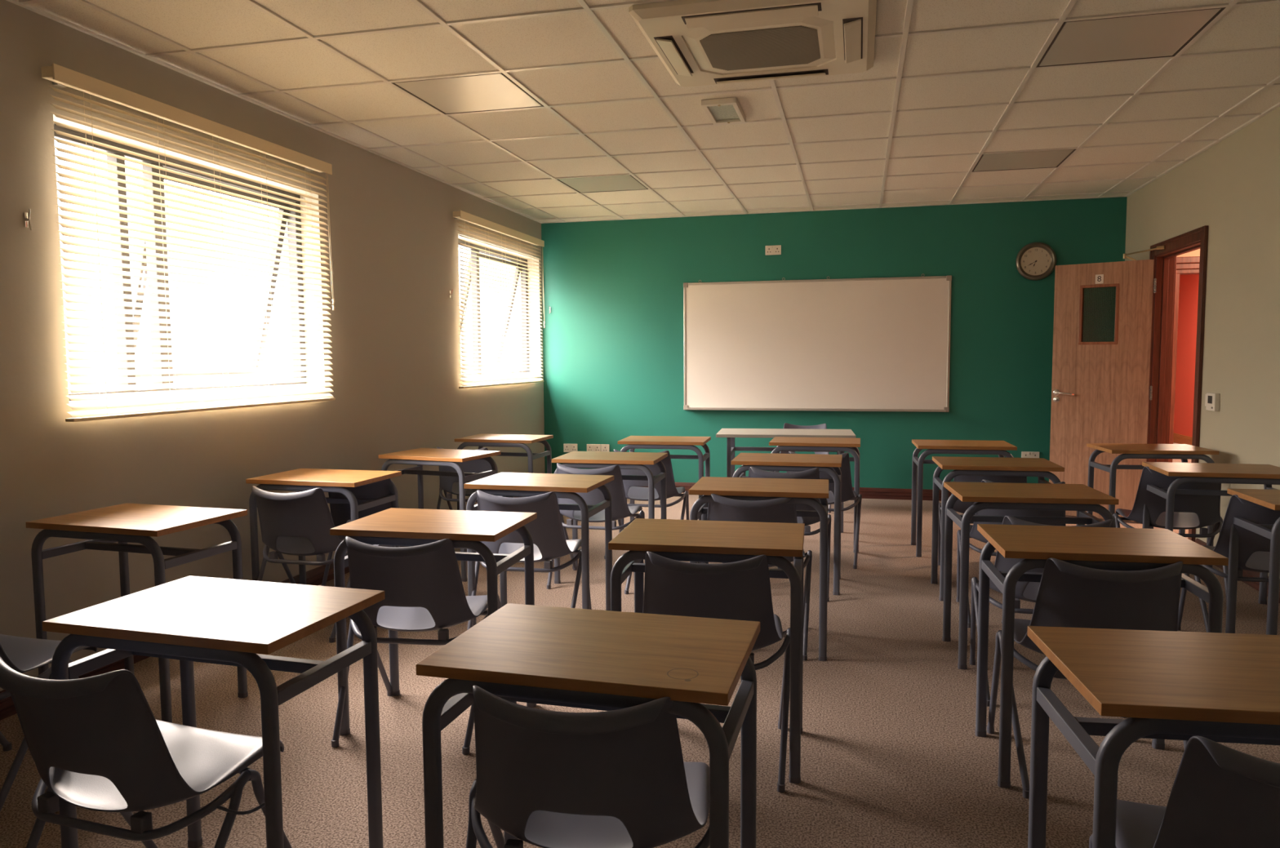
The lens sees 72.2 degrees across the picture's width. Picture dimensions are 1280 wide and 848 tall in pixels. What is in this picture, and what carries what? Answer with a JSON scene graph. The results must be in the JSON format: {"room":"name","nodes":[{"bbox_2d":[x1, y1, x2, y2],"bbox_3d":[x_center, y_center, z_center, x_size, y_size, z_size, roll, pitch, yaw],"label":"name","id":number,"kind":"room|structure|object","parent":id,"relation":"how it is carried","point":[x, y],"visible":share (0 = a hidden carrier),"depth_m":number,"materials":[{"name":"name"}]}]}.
{"room":"classroom","nodes":[
{"label":"classroom","id":0,"kind":"room"},
{"bbox_2d":[0,0,544,691],"bbox_3d":[-2.281,-0.385,4.179,0.300,2.803,10.047,1,4,14],"label":"wall","id":1,"kind":"structure","parent":0,"point":[396,365],"depth_m":4.34,"materials":[{"name":"beige paint"}]},
{"bbox_2d":[23,208,31,230],"bbox_3d":[-2.319,-0.775,3.328,0.026,0.081,0.013,1,4,14],"label":"cleat","id":2,"kind":"object","parent":1,"relation":"attached to","point":[27,220],"visible":1,"depth_m":3.33,"materials":[{"name":"silver metal"}]},
{"bbox_2d":[53,124,324,407],"bbox_3d":[-2.302,-0.709,4.380,0.450,1.150,1.745,1,4,14],"label":"window","id":3,"kind":"structure","parent":1,"relation":"in","point":[55,127],"depth_m":4.16,"materials":[{"name":"grey plastic"}]},
{"bbox_2d":[40,62,335,422],"bbox_3d":[-2.044,-0.757,4.274,0.106,1.368,1.820,1,4,14],"label":"blind","id":4,"kind":"object","parent":3,"relation":"attached to","point":[60,76],"visible":1,"depth_m":4.03,"materials":[{"name":"beige plastic"}]},
{"bbox_2d":[0,496,520,720],"bbox_3d":[-2.117,0.965,4.243,0.020,0.100,9.647,1,4,14],"label":"baseboard","id":5,"kind":"structure","parent":1,"relation":"attached to","point":[314,576],"depth_m":3.78,"materials":[{"name":"brown wood"}]},
{"bbox_2d":[457,239,540,379],"bbox_3d":[-1.429,-0.992,7.890,0.452,1.160,1.810,1,4,14],"label":"window","id":6,"kind":"structure","parent":1,"relation":"in","point":[459,240],"depth_m":7.87,"materials":[{"name":"grey plastic"}]},
{"bbox_2d":[453,210,545,388],"bbox_3d":[-1.191,-1.029,7.699,0.106,1.370,1.850,1,4,14],"label":"blind","id":7,"kind":"object","parent":6,"relation":"attached to","point":[460,215],"visible":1,"depth_m":7.56,"materials":[{"name":"beige plastic"}]},
{"bbox_2d":[6,0,1279,223],"bbox_3d":[0.414,-1.603,3.414,5.269,0.011,9.647,1,4,14],"label":"trim","id":8,"kind":"structure","parent":1,"relation":"attached to","point":[28,6],"depth_m":5.45,"materials":[{"name":"white paint"}]},
{"bbox_2d":[0,442,1279,847],"bbox_3d":[2.545,0.831,6.923,8.374,0.100,17.500,1,4,14],"label":"floor","id":9,"kind":"structure","parent":0,"point":[892,756],"depth_m":3.06,"materials":[{"name":"brown carpet"}]},
{"bbox_2d":[0,634,97,812],"bbox_3d":[-1.989,0.771,2.675,0.537,0.724,0.504,1,4,14],"label":"chair","id":10,"kind":"object","parent":9,"relation":"on","point":[22,655],"visible":0.58,"depth_m":2.70,"materials":[{"name":"grey plastic"}]},
{"bbox_2d":[25,502,248,723],"bbox_3d":[-1.884,0.713,3.342,0.604,0.736,0.432,1,5,17],"label":"school desk","id":11,"kind":"object","parent":9,"relation":"on","point":[123,523],"visible":0.83,"depth_m":3.23,"materials":[{"name":"laminate"}]},
{"bbox_2d":[0,656,292,847],"bbox_3d":[-1.085,0.819,1.961,0.579,0.724,0.504,1,5,18],"label":"chair","id":12,"kind":"object","parent":9,"relation":"on","point":[97,743],"visible":0.98,"depth_m":1.80,"materials":[{"name":"black plastic"}]},
{"bbox_2d":[42,575,385,847],"bbox_3d":[-0.993,0.800,2.124,0.604,0.736,0.432,1,5,16],"label":"school desk","id":13,"kind":"object","parent":9,"relation":"on","point":[188,620],"visible":0.96,"depth_m":2.02,"materials":[{"name":"grey paint"}]},
{"bbox_2d":[251,485,350,643],"bbox_3d":[-1.617,0.641,4.348,0.537,0.724,0.504,1,4,14],"label":"chair","id":14,"kind":"object","parent":9,"relation":"on","point":[297,523],"visible":0.74,"depth_m":4.17,"materials":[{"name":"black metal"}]},
{"bbox_2d":[245,468,401,631],"bbox_3d":[-1.586,0.625,4.467,0.604,0.736,0.432,1,4,15],"label":"school desk","id":15,"kind":"object","parent":9,"relation":"on","point":[299,480],"visible":0.66,"depth_m":4.33,"materials":[{"name":"grey paint"}]},
{"bbox_2d":[321,478,399,586],"bbox_3d":[-1.423,0.608,4.768,0.537,0.724,0.504,1,4,14],"label":"chair","id":16,"kind":"object","parent":9,"relation":"on","point":[340,513],"visible":0.2,"depth_m":4.57,"materials":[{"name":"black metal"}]},
{"bbox_2d":[331,536,487,755],"bbox_3d":[-0.786,0.726,3.161,0.537,0.724,0.504,0,4,8],"label":"chair","id":17,"kind":"object","parent":9,"relation":"on","point":[422,585],"visible":0.79,"depth_m":2.98,"materials":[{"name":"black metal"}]},
{"bbox_2d":[329,507,537,735],"bbox_3d":[-0.728,0.716,3.205,0.604,0.736,0.432,1,4,12],"label":"school desk","id":18,"kind":"object","parent":9,"relation":"on","point":[392,526],"visible":0.78,"depth_m":3.08,"materials":[{"name":"grey paint"}]},
{"bbox_2d":[378,448,501,582],"bbox_3d":[-1.235,0.546,5.476,0.604,0.736,0.432,1,5,22],"label":"school desk","id":19,"kind":"object","parent":9,"relation":"on","point":[420,457],"visible":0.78,"depth_m":5.34,"materials":[{"name":"grey paint"}]},
{"bbox_2d":[436,446,514,510],"bbox_3d":[-1.156,0.502,6.143,0.537,0.724,0.504,1,4,14],"label":"chair","id":20,"kind":"object","parent":9,"relation":"on","point":[448,484],"visible":0.28,"depth_m":6.01,"materials":[{"name":"black plastic"}]},
{"bbox_2d":[454,433,553,510],"bbox_3d":[-1.003,0.463,6.554,0.604,0.736,0.432,1,5,15],"label":"school desk","id":21,"kind":"object","parent":9,"relation":"on","point":[481,440],"visible":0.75,"depth_m":6.39,"materials":[{"name":"grey paint"}]},
{"bbox_2d":[466,489,591,630],"bbox_3d":[-0.524,0.647,4.176,0.537,0.724,0.504,0,4,11],"label":"chair","id":22,"kind":"object","parent":9,"relation":"on","point":[546,531],"visible":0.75,"depth_m":4.00,"materials":[{"name":"black plastic"}]},
{"bbox_2d":[463,472,613,626],"bbox_3d":[-0.472,0.634,4.253,0.604,0.736,0.432,1,4,15],"label":"school desk","id":23,"kind":"object","parent":9,"relation":"on","point":[500,484],"visible":0.74,"depth_m":4.12,"materials":[{"name":"grey paint"}]},
{"bbox_2d":[466,685,709,847],"bbox_3d":[-0.093,0.825,1.796,0.537,0.724,0.504,0,4,10],"label":"chair","id":24,"kind":"object","parent":9,"relation":"on","point":[621,778],"visible":0.96,"depth_m":1.61,"materials":[{"name":"black plastic"}]},
{"bbox_2d":[416,603,759,847],"bbox_3d":[-0.080,0.815,1.839,0.604,0.736,0.432,1,5,15],"label":"school desk","id":25,"kind":"object","parent":9,"relation":"on","point":[596,660],"visible":0.94,"depth_m":1.71,"materials":[{"name":"grey paint"}]},
{"bbox_2d":[546,463,645,594],"bbox_3d":[-0.245,0.571,5.157,0.537,0.724,0.504,1,5,15],"label":"chair","id":26,"kind":"object","parent":9,"relation":"on","point":[620,509],"visible":0.59,"depth_m":4.98,"materials":[{"name":"black plastic"}]},
{"bbox_2d":[551,451,667,583],"bbox_3d":[-0.169,0.556,5.255,0.604,0.736,0.432,1,4,12],"label":"school desk","id":27,"kind":"object","parent":9,"relation":"on","point":[575,460],"visible":0.6,"depth_m":5.11,"materials":[{"name":"grey paint"}]},
{"bbox_2d":[604,449,688,559],"bbox_3d":[0.054,0.513,5.893,0.537,0.724,0.504,1,4,14],"label":"chair","id":28,"kind":"object","parent":9,"relation":"on","point":[632,491],"visible":0.56,"depth_m":5.74,"materials":[{"name":"black plastic"}]},
{"bbox_2d":[617,435,711,533],"bbox_3d":[0.184,0.473,6.319,0.604,0.736,0.432,1,4,11],"label":"school desk","id":29,"kind":"object","parent":9,"relation":"on","point":[633,442],"visible":0.57,"depth_m":6.14,"materials":[{"name":"grey paint"}]},
{"bbox_2d":[608,518,804,783],"bbox_3d":[0.241,0.729,2.951,0.604,0.736,0.432,1,4,11],"label":"school desk","id":30,"kind":"object","parent":9,"relation":"on","point":[685,540],"visible":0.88,"depth_m":2.78,"materials":[{"name":"grey paint"}]},
{"bbox_2d":[642,551,790,792],"bbox_3d":[0.233,0.739,2.899,0.537,0.724,0.504,0,4,9],"label":"chair","id":31,"kind":"object","parent":9,"relation":"on","point":[740,590],"visible":0.6,"depth_m":2.71,"materials":[{"name":"black plastic"}]},
{"bbox_2d":[697,493,812,661],"bbox_3d":[0.521,0.650,4.051,0.537,0.724,0.504,0,4,9],"label":"chair","id":32,"kind":"object","parent":9,"relation":"on","point":[723,508],"visible":0.28,"depth_m":3.84,"materials":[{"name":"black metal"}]},
{"bbox_2d":[688,476,828,661],"bbox_3d":[0.557,0.644,4.045,0.604,0.736,0.432,1,4,12],"label":"school desk","id":33,"kind":"object","parent":9,"relation":"on","point":[802,491],"visible":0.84,"depth_m":3.84,"materials":[{"name":"grey paint"}]},
{"bbox_2d":[715,428,855,533],"bbox_3d":[1.131,0.427,6.846,1.030,0.736,0.560,0,4,10],"label":"desk","id":34,"kind":"object","parent":9,"relation":"on","point":[730,433],"visible":0.52,"depth_m":6.70,"materials":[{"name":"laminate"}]},
{"bbox_2d":[730,453,842,595],"bbox_3d":[0.858,0.562,5.096,0.604,0.736,0.432,1,4,14],"label":"school desk","id":35,"kind":"object","parent":9,"relation":"on","point":[763,461],"visible":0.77,"depth_m":4.88,"materials":[{"name":"grey paint"}]},
{"bbox_2d":[748,466,831,601],"bbox_3d":[0.807,0.579,4.959,0.537,0.724,0.504,0,4,8],"label":"chair","id":36,"kind":"object","parent":9,"relation":"on","point":[814,473],"visible":0.32,"depth_m":4.77,"materials":[{"name":"black metal"}]},
{"bbox_2d":[779,422,831,513],"bbox_3d":[1.430,0.368,7.674,0.537,0.724,0.504,1,4,14],"label":"chair","id":37,"kind":"object","parent":9,"relation":"on","point":[823,426],"visible":0.2,"depth_m":7.83,"materials":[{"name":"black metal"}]},
{"bbox_2d":[768,436,860,552],"bbox_3d":[1.226,0.480,6.142,0.604,0.736,0.432,1,4,14],"label":"school desk","id":38,"kind":"object","parent":9,"relation":"on","point":[851,446],"visible":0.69,"depth_m":5.93,"materials":[{"name":"grey paint"}]},
{"bbox_2d":[786,451,862,568],"bbox_3d":[1.163,0.520,5.702,0.537,0.724,0.504,1,4,14],"label":"chair","id":39,"kind":"object","parent":9,"relation":"on","point":[847,492],"visible":0.38,"depth_m":5.52,"materials":[{"name":"black metal"}]},
{"bbox_2d":[911,439,1017,557],"bbox_3d":[2.149,0.494,5.879,0.604,0.736,0.432,1,4,12],"label":"school desk","id":40,"kind":"object","parent":9,"relation":"on","point":[1000,448],"visible":0.78,"depth_m":5.75,"materials":[{"name":"grey paint"}]},
{"bbox_2d":[937,475,1026,565],"bbox_3d":[2.058,0.550,5.227,0.537,0.724,0.504,1,4,14],"label":"chair","id":41,"kind":"object","parent":9,"relation":"on","point":[959,506],"visible":0.1,"depth_m":5.09,"materials":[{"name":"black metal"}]},
{"bbox_2d":[930,456,1064,600],"bbox_3d":[1.949,0.574,4.846,0.604,0.736,0.432,1,4,12],"label":"school desk","id":42,"kind":"object","parent":9,"relation":"on","point":[1041,468],"visible":0.74,"depth_m":4.71,"materials":[{"name":"grey paint"}]},
{"bbox_2d":[955,480,1066,627],"bbox_3d":[1.876,0.615,4.397,0.537,0.724,0.504,1,4,14],"label":"chair","id":43,"kind":"object","parent":9,"relation":"on","point":[975,534],"visible":0.17,"depth_m":4.27,"materials":[{"name":"black metal"}]},
{"bbox_2d":[942,481,1119,669],"bbox_3d":[1.670,0.653,3.827,0.604,0.736,0.432,0,4,9],"label":"school desk","id":44,"kind":"object","parent":9,"relation":"on","point":[1080,498],"visible":0.85,"depth_m":3.70,"materials":[{"name":"grey paint"}]},
{"bbox_2d":[969,515,1126,718],"bbox_3d":[1.589,0.689,3.444,0.537,0.724,0.504,1,4,14],"label":"chair","id":45,"kind":"object","parent":9,"relation":"on","point":[1025,591],"visible":0.23,"depth_m":3.35,"materials":[{"name":"black metal"}]},
{"bbox_2d":[986,557,1188,799],"bbox_3d":[1.419,0.741,2.779,0.537,0.724,0.504,0,4,9],"label":"chair","id":46,"kind":"object","parent":9,"relation":"on","point":[1069,595],"visible":0.62,"depth_m":2.59,"materials":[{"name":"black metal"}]},
{"bbox_2d":[974,524,1228,788],"bbox_3d":[1.429,0.732,2.806,0.604,0.736,0.432,0,4,11],"label":"school desk","id":47,"kind":"object","parent":9,"relation":"on","point":[1108,548],"visible":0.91,"depth_m":2.67,"materials":[{"name":"grey paint"}]},
{"bbox_2d":[1086,443,1218,567],"bbox_3d":[3.213,0.511,5.556,0.604,0.736,0.432,0,4,8],"label":"school desk","id":48,"kind":"object","parent":9,"relation":"on","point":[1185,452],"visible":0.66,"depth_m":5.39,"materials":[{"name":"grey paint"}]},
{"bbox_2d":[1027,626,1279,847],"bbox_3d":[1.107,0.821,1.668,0.604,0.736,0.432,0,4,8],"label":"school desk","id":49,"kind":"object","parent":9,"relation":"on","point":[1220,687],"visible":1,"depth_m":1.62,"materials":[{"name":"grey paint"}]},
{"bbox_2d":[1112,466,1227,605],"bbox_3d":[2.915,0.574,4.845,0.537,0.724,0.504,1,4,14],"label":"chair","id":50,"kind":"object","parent":9,"relation":"on","point":[1190,511],"visible":0.65,"depth_m":4.69,"materials":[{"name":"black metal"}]},
{"bbox_2d":[1088,736,1279,847],"bbox_3d":[1.097,0.837,1.547,0.537,0.724,0.504,1,4,14],"label":"chair","id":51,"kind":"object","parent":9,"relation":"on","point":[1221,796],"visible":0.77,"depth_m":1.40,"materials":[{"name":"black plastic"}]},
{"bbox_2d":[1142,462,1279,604],"bbox_3d":[2.971,0.592,4.517,0.604,0.736,0.432,1,4,14],"label":"school desk","id":52,"kind":"object","parent":9,"relation":"on","point":[1267,475],"visible":0.7,"depth_m":4.40,"materials":[{"name":"grey paint"}]},
{"bbox_2d":[1177,494,1279,632],"bbox_3d":[2.743,0.647,3.893,0.537,0.724,0.504,1,4,14],"label":"chair","id":53,"kind":"object","parent":9,"relation":"on","point":[1254,553],"visible":0.46,"depth_m":3.77,"materials":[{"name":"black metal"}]},
{"bbox_2d":[1225,488,1279,635],"bbox_3d":[2.797,0.666,3.559,0.604,0.736,0.432,1,4,13],"label":"school desk","id":54,"kind":"object","parent":9,"relation":"on","point":[1270,499],"visible":0.71,"depth_m":3.58,"materials":[{"name":"grey paint"}]},
{"bbox_2d":[28,0,1279,222],"bbox_3d":[0.413,-1.633,3.412,5.269,0.052,9.647,1,4,14],"label":"ceiling","id":55,"kind":"structure","parent":0,"point":[573,37],"depth_m":4.55,"materials":[{"name":"tile"}]},
{"bbox_2d":[391,72,544,114],"bbox_3d":[-0.857,-1.675,4.461,0.577,0.007,0.577,1,4,14],"label":"recessed light","id":56,"kind":"object","parent":55,"relation":"in","point":[491,91],"visible":1,"depth_m":4.44,"materials":[{"name":"grey plastic"}]},
{"bbox_2d":[557,174,648,192],"bbox_3d":[-0.279,-1.855,6.783,0.577,0.007,0.577,1,4,14],"label":"recessed light","id":57,"kind":"object","parent":55,"relation":"in","point":[615,183],"visible":1,"depth_m":6.77,"materials":[{"name":"grey plastic"}]},
{"bbox_2d":[18,0,1279,222],"bbox_3d":[0.414,-1.604,3.414,5.269,0.009,9.647,1,4,14],"label":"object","id":58,"kind":"structure","parent":55,"relation":"attached to","point":[589,10],"depth_m":4.59,"materials":[{"name":"silver metal"}]},
{"bbox_2d":[701,97,745,124],"bbox_3d":[0.456,-1.692,4.757,0.184,0.032,0.400,1,4,14],"label":"recessed light","id":59,"kind":"object","parent":55,"relation":"in","point":[722,110],"visible":1,"depth_m":4.72,"materials":[{"name":"white plastic"}]},
{"bbox_2d":[628,0,876,87],"bbox_3d":[0.511,-1.588,3.679,0.918,0.065,0.935,1,4,14],"label":"air conditioner","id":60,"kind":"object","parent":55,"relation":"attached to","point":[699,42],"visible":1,"depth_m":3.54,"materials":[{"name":"beige plastic"}]},
{"bbox_2d":[682,16,835,73],"bbox_3d":[0.511,-1.577,3.680,0.594,0.010,0.614,1,4,14],"label":"grille","id":61,"kind":"object","parent":60,"relation":"attached to","point":[801,43],"depth_m":3.64,"materials":[{"name":"beige plastic"}]},
{"bbox_2d":[971,149,1075,172],"bbox_3d":[2.632,-1.819,6.061,0.577,0.007,0.577,1,4,14],"label":"recessed light","id":62,"kind":"object","parent":55,"relation":"in","point":[1051,158],"visible":1,"depth_m":6.04,"materials":[{"name":"grey plastic"}]},
{"bbox_2d":[1035,7,1225,67],"bbox_3d":[2.054,-1.639,3.739,0.577,0.007,0.577,1,4,14],"label":"recessed light","id":63,"kind":"object","parent":55,"relation":"in","point":[1158,35],"visible":1,"depth_m":3.71,"materials":[{"name":"grey plastic"}]},
{"bbox_2d":[541,196,1127,489],"bbox_3d":[1.666,-0.721,8.259,5.389,2.803,0.200,1,4,14],"label":"wall","id":64,"kind":"structure","parent":0,"point":[613,333],"depth_m":8.12,"materials":[{"name":"teal paint"}]},
{"bbox_2d":[563,443,577,452],"bbox_3d":[-0.698,0.241,8.810,0.146,0.087,0.016,1,4,14],"label":"wall socket","id":65,"kind":"object","parent":64,"relation":"attached to","point":[566,447],"visible":0.96,"depth_m":8.81,"materials":[{"name":"white plastic"}]},
{"bbox_2d":[586,444,600,451],"bbox_3d":[-0.462,0.244,8.752,0.146,0.087,0.016,1,4,14],"label":"wall socket","id":66,"kind":"object","parent":64,"relation":"attached to","point":[590,447],"visible":0.9,"depth_m":8.75,"materials":[{"name":"white plastic"}]},
{"bbox_2d":[600,444,609,452],"bbox_3d":[-0.346,0.245,8.723,0.086,0.087,0.016,1,4,14],"label":"wall socket","id":67,"kind":"object","parent":64,"relation":"attached to","point":[604,447],"visible":0.81,"depth_m":8.72,"materials":[{"name":"white plastic"}]},
{"bbox_2d":[765,244,781,255],"bbox_3d":[1.242,-1.621,8.183,0.146,0.087,0.016,1,4,14],"label":"wall socket","id":68,"kind":"object","parent":64,"relation":"attached to","point":[770,250],"visible":1,"depth_m":8.18,"materials":[{"name":"white plastic"}]},
{"bbox_2d":[638,482,951,501],"bbox_3d":[1.590,0.634,8.269,5.229,0.100,0.020,1,4,14],"label":"baseboard","id":69,"kind":"structure","parent":64,"relation":"attached to","point":[866,492],"depth_m":8.09,"materials":[{"name":"brown wood"}]},
{"bbox_2d":[683,273,951,412],"bbox_3d":[1.594,-0.739,8.132,2.434,1.243,0.078,1,4,14],"label":"whiteboard","id":70,"kind":"object","parent":64,"relation":"attached to","point":[873,344],"visible":1,"depth_m":8.13,"materials":[{"name":"white ceramic"}]},
{"bbox_2d":[685,408,946,412],"bbox_3d":[1.595,-0.133,8.167,2.368,0.018,0.056,1,4,14],"label":"tray","id":71,"kind":"object","parent":70,"relation":"on","point":[924,410],"depth_m":8.09,"materials":[{"name":"silver metal"}]},
{"bbox_2d":[1021,451,1039,457],"bbox_3d":[3.460,0.289,7.779,0.148,0.087,0.016,1,4,14],"label":"wall socket","id":72,"kind":"object","parent":64,"relation":"attached to","point":[1024,454],"visible":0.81,"depth_m":7.78,"materials":[{"name":"white plastic"}]},
{"bbox_2d":[1015,242,1056,280],"bbox_3d":[3.444,-1.415,7.635,0.330,0.330,0.047,1,4,14],"label":"wall clock","id":73,"kind":"object","parent":64,"relation":"attached to","point":[1035,261],"visible":1,"depth_m":7.63,"materials":[{"name":"silver"}]},
{"bbox_2d":[1173,274,1199,437],"bbox_3d":[7.042,-0.813,9.035,0.100,2.800,11.000,1,4,14],"label":"wall","id":74,"kind":"structure","parent":0,"point":[1188,283],"depth_m":12.69,"materials":[{"name":"red paint"}]},
{"bbox_2d":[1173,432,1192,445],"bbox_3d":[6.992,0.512,9.150,0.020,0.140,11.000,1,4,14],"label":"baseboard","id":75,"kind":"structure","parent":74,"relation":"attached to","point":[1177,438],"depth_m":12.78,"materials":[{"name":"brown wood"}]},
{"bbox_2d":[1176,248,1199,257],"bbox_3d":[5.444,-0.640,7.555,2.285,2.700,0.100,1,4,14],"label":"wall partition","id":76,"kind":"structure","parent":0,"point":[1197,252],"depth_m":7.60,"materials":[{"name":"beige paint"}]},
{"bbox_2d":[1168,256,1199,462],"bbox_3d":[5.183,-0.370,7.625,1.220,2.155,0.170,1,4,14],"label":"trim","id":77,"kind":"structure","parent":76,"relation":"attached to","point":[1188,264],"depth_m":7.65,"materials":[{"name":"paint"}]},
{"bbox_2d":[1124,106,1279,576],"bbox_3d":[3.013,-0.311,2.764,0.120,2.803,9.847,1,4,14],"label":"wall","id":78,"kind":"structure","parent":0,"point":[1232,188],"depth_m":5.27,"materials":[{"name":"beige paint"}]},
{"bbox_2d":[1048,245,1164,522],"bbox_3d":[3.646,-0.287,6.899,0.793,2.107,0.338,3,6,38],"label":"door","id":79,"kind":"structure","parent":78,"relation":"in","point":[1100,390],"depth_m":6.97,"materials":[{"name":"brown wood"}]},
{"bbox_2d":[1146,225,1208,542],"bbox_3d":[3.885,-0.258,6.296,0.162,2.150,1.105,1,4,14],"label":"trim","id":80,"kind":"structure","parent":78,"relation":"attached to","point":[1165,260],"depth_m":6.68,"materials":[{"name":"brown wood"}]},
{"bbox_2d":[1204,392,1220,411],"bbox_3d":[3.629,-0.142,5.582,0.036,0.112,0.193,1,4,14],"label":"thermostat","id":81,"kind":"object","parent":78,"relation":"attached to","point":[1211,399],"visible":1,"depth_m":5.52,"materials":[{"name":"white plastic"}]},
{"bbox_2d":[1195,538,1279,604],"bbox_3d":[2.750,1.099,2.067,0.020,0.100,7.760,1,4,14],"label":"baseboard","id":82,"kind":"structure","parent":78,"relation":"attached to","point":[1255,585],"depth_m":4.99,"materials":[{"name":"brown wood"}]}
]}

